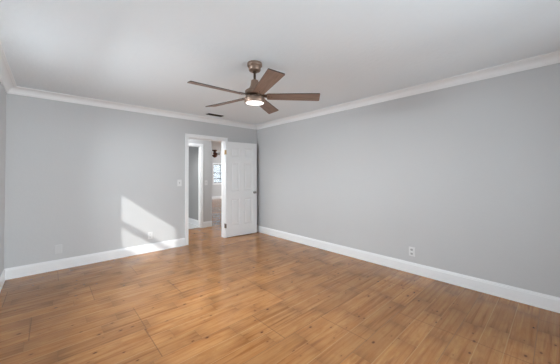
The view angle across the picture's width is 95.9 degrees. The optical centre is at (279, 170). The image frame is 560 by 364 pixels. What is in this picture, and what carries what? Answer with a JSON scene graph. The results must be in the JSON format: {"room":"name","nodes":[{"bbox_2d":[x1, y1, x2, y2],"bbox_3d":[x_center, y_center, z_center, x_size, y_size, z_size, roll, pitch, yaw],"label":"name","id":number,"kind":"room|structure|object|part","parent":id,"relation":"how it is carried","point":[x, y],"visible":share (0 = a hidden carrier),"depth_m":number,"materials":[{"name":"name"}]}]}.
{"room":"empty bedroom","nodes":[
{"label":"empty bedroom","id":0,"kind":"room"},
{"bbox_2d":[0,82,5,275],"bbox_3d":[-1.753,0.114,1.212,0.120,2.465,5.320,1,-1,-42],"label":"wall","id":1,"kind":"structure","parent":0,"point":[2,91],"depth_m":3.04,"materials":[{"name":"grey paint"}]},
{"bbox_2d":[0,269,4,290],"bbox_3d":[-1.699,1.276,1.238,0.014,0.142,5.320,1,-1,-42],"label":"baseboard","id":2,"kind":"structure","parent":1,"relation":"attached to","point":[2,277],"depth_m":3.01,"materials":[{"name":"white paint"}]},
{"bbox_2d":[0,42,16,92],"bbox_3d":[-1.677,-1.074,1.304,0.098,0.087,5.320,1,-1,-42],"label":"crown molding","id":3,"kind":"structure","parent":1,"relation":"attached to","point":[7,80],"depth_m":2.78,"materials":[{"name":"white paint"}]},
{"bbox_2d":[4,93,256,268],"bbox_3d":[-0.027,0.193,6.464,9.748,2.465,0.120,1,-1,-42],"label":"wall","id":4,"kind":"structure","parent":0,"point":[85,179],"depth_m":3.80,"materials":[{"name":"grey paint"}]},
{"bbox_2d":[54,244,61,253],"bbox_3d":[-3.114,1.104,3.548,0.082,0.122,0.006,1,-1,-42],"label":"blank wall plate","id":5,"kind":"object","parent":4,"relation":"attached to","point":[57,248],"visible":1,"depth_m":3.54,"materials":[{"name":"white plastic"}]},
{"bbox_2d":[5,238,184,279],"bbox_3d":[-2.010,1.331,4.544,4.008,0.142,0.014,1,-1,-42],"label":"baseboard","id":6,"kind":"structure","parent":4,"relation":"attached to","point":[37,268],"depth_m":3.75,"materials":[{"name":"white paint"}]},
{"bbox_2d":[8,86,256,129],"bbox_3d":[-1.991,-1.020,4.551,4.008,0.087,0.098,1,-1,-42],"label":"crown molding","id":7,"kind":"structure","parent":4,"relation":"attached to","point":[17,90],"depth_m":4.01,"materials":[{"name":"white paint"}]},
{"bbox_2d":[148,232,152,238],"bbox_3d":[-2.233,1.115,4.348,0.074,0.118,0.009,1,-1,-42],"label":"wall outlet","id":8,"kind":"object","parent":4,"relation":"attached to","point":[150,234],"visible":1,"depth_m":4.35,"materials":[{"name":"white plastic"}]},
{"bbox_2d":[177,180,181,185],"bbox_3d":[-1.866,0.228,4.695,0.078,0.122,0.018,1,-1,-42],"label":"light switch","id":9,"kind":"object","parent":4,"relation":"attached to","point":[179,182],"visible":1,"depth_m":4.70,"materials":[{"name":"white plastic"}]},
{"bbox_2d":[185,133,227,244],"bbox_3d":[-1.498,0.354,5.120,0.910,2.110,0.154,1,-1,-42],"label":"door frame","id":10,"kind":"structure","parent":4,"relation":"attached to","point":[187,136],"depth_m":4.85,"materials":[{"name":"white paint"}]},
{"bbox_2d":[224,141,256,237],"bbox_3d":[-0.854,0.394,5.552,0.778,2.015,0.138,0,-1,-33],"label":"door","id":11,"kind":"structure","parent":4,"relation":"in","point":[240,158],"depth_m":5.50,"materials":[{"name":"white paint"}]},
{"bbox_2d":[189,147,197,219],"bbox_3d":[-4.155,0.249,8.980,0.240,2.465,6.600,1,-1,-42],"label":"wall partition","id":12,"kind":"structure","parent":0,"point":[193,151],"depth_m":6.79,"materials":[{"name":"paint"}]},
{"bbox_2d":[189,218,197,225],"bbox_3d":[-2.762,1.377,7.250,0.014,0.142,2.200,1,-1,-42],"label":"baseboard","id":13,"kind":"structure","parent":12,"relation":"attached to","point":[192,221],"depth_m":6.74,"materials":[{"name":"white paint"}]},
{"bbox_2d":[189,139,211,221],"bbox_3d":[-2.546,0.193,5.901,2.010,2.465,0.120,1,-1,-42],"label":"wall","id":14,"kind":"structure","parent":0,"point":[207,145],"depth_m":6.45,"materials":[{"name":"grey paint"}]},
{"bbox_2d":[189,143,202,227],"bbox_3d":[-2.312,0.378,6.110,0.900,2.100,0.154,1,-1,-42],"label":"door frame","id":15,"kind":"structure","parent":14,"relation":"attached to","point":[200,146],"depth_m":6.34,"materials":[{"name":"white paint"}]},
{"bbox_2d":[203,221,211,227],"bbox_3d":[-2.496,1.353,5.832,2.010,0.142,0.014,1,-1,-42],"label":"baseboard","id":16,"kind":"structure","parent":14,"relation":"attached to","point":[207,223],"depth_m":6.42,"materials":[{"name":"white paint"}]},
{"bbox_2d":[212,155,221,196],"bbox_3d":[-4.160,0.323,13.520,6.350,2.465,0.120,1,-1,-42],"label":"wall","id":17,"kind":"structure","parent":0,"point":[216,189],"depth_m":14.03,"materials":[{"name":"grey paint"}]},
{"bbox_2d":[212,163,221,184],"bbox_3d":[-3.354,0.174,14.234,1.020,1.200,0.155,1,-1,-42],"label":"window","id":18,"kind":"structure","parent":17,"relation":"in","point":[220,164],"depth_m":14.08,"materials":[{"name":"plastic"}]},
{"bbox_2d":[0,198,559,363],"bbox_3d":[-0.884,1.491,7.389,9.748,0.106,13.560,1,-1,-42],"label":"floor","id":19,"kind":"structure","parent":0,"point":[252,298],"depth_m":2.40,"materials":[{"name":"brown wood"}]},
{"bbox_2d":[0,0,559,154],"bbox_3d":[-0.894,-1.071,7.431,9.748,0.100,13.560,1,-1,-42],"label":"ceiling","id":20,"kind":"structure","parent":0,"point":[144,53],"depth_m":2.23,"materials":[{"name":"paint"}]},
{"bbox_2d":[204,112,225,116],"bbox_3d":[-1.236,-1.058,4.805,0.360,0.009,0.176,1,-1,-42],"label":"ceiling vent","id":21,"kind":"object","parent":20,"relation":"in","point":[208,113],"visible":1,"depth_m":4.77,"materials":[{"name":"metal"}]},
{"bbox_2d":[212,150,220,157],"bbox_3d":[-3.020,-0.771,11.567,0.526,0.350,0.516,1,-1,-42],"label":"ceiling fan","id":22,"kind":"object","parent":20,"relation":"attached to","point":[214,154],"visible":0.87,"depth_m":11.48,"materials":[{"name":"brown metal"}]},
{"bbox_2d":[187,60,319,113],"bbox_3d":[-0.292,-0.895,2.564,1.277,0.415,1.311,1,-1,-42],"label":"ceiling fan","id":23,"kind":"object","parent":20,"relation":"hanging from","point":[255,94],"visible":1,"depth_m":2.54,"materials":[{"name":"brown wood"}]},
{"bbox_3d":[-0.573,-0.762,2.339,0.553,0.008,0.141,1,12,-39],"label":"blade","id":24,"kind":"part","parent":23,"relation":"part of","materials":[{"name":"brown wood"}]},
{"bbox_3d":[-0.594,-0.754,2.810,0.553,0.008,0.141,-1,12,33],"label":"blade","id":25,"kind":"part","parent":23,"relation":"part of","materials":[{"name":"brown wood"}]},
{"bbox_2d":[246,101,263,105],"bbox_3d":[-0.259,-0.693,2.588,0.184,0.011,0.184,1,-1,-42],"label":"diffuser","id":26,"kind":"object","parent":23,"relation":"attached to","point":[252,103],"depth_m":2.59,"materials":[{"name":"white glass"}]},
{"bbox_3d":[-0.118,-0.766,2.213,0.141,0.008,0.553,14,-6,-20],"label":"blade","id":27,"kind":"part","parent":23,"relation":"part of","materials":[{"name":"brown wood"}]},
{"bbox_3d":[-0.151,-0.753,2.975,0.141,0.008,0.553,-14,-4,15],"label":"blade","id":28,"kind":"part","parent":23,"relation":"part of","materials":[{"name":"brown wood"}]},
{"bbox_3d":[0.142,-0.760,2.606,0.553,0.008,0.141,0,-14,-3],"label":"blade","id":29,"kind":"part","parent":23,"relation":"part of","materials":[{"name":"brown wood"}]},
{"bbox_2d":[257,63,559,297],"bbox_3d":[1.298,0.147,3.992,0.120,2.465,5.320,1,-1,-42],"label":"wall","id":30,"kind":"structure","parent":0,"point":[466,176],"depth_m":3.16,"materials":[{"name":"grey paint"}]},
{"bbox_2d":[256,50,559,129],"bbox_3d":[1.212,-1.043,3.938,0.098,0.087,5.320,1,-1,-42],"label":"crown molding","id":31,"kind":"structure","parent":30,"relation":"attached to","point":[551,58],"depth_m":3.12,"materials":[{"name":"white paint"}]},
{"bbox_2d":[257,225,559,312],"bbox_3d":[1.253,1.308,3.928,0.014,0.142,5.320,1,-1,-42],"label":"baseboard","id":32,"kind":"structure","parent":30,"relation":"attached to","point":[551,303],"depth_m":3.13,"materials":[{"name":"white paint"}]},
{"bbox_2d":[409,247,414,256],"bbox_3d":[1.761,1.082,3.377,0.009,0.118,0.074,1,-1,-42],"label":"wall outlet","id":33,"kind":"object","parent":30,"relation":"attached to","point":[411,249],"visible":1,"depth_m":3.38,"materials":[{"name":"white plastic"}]}
]}

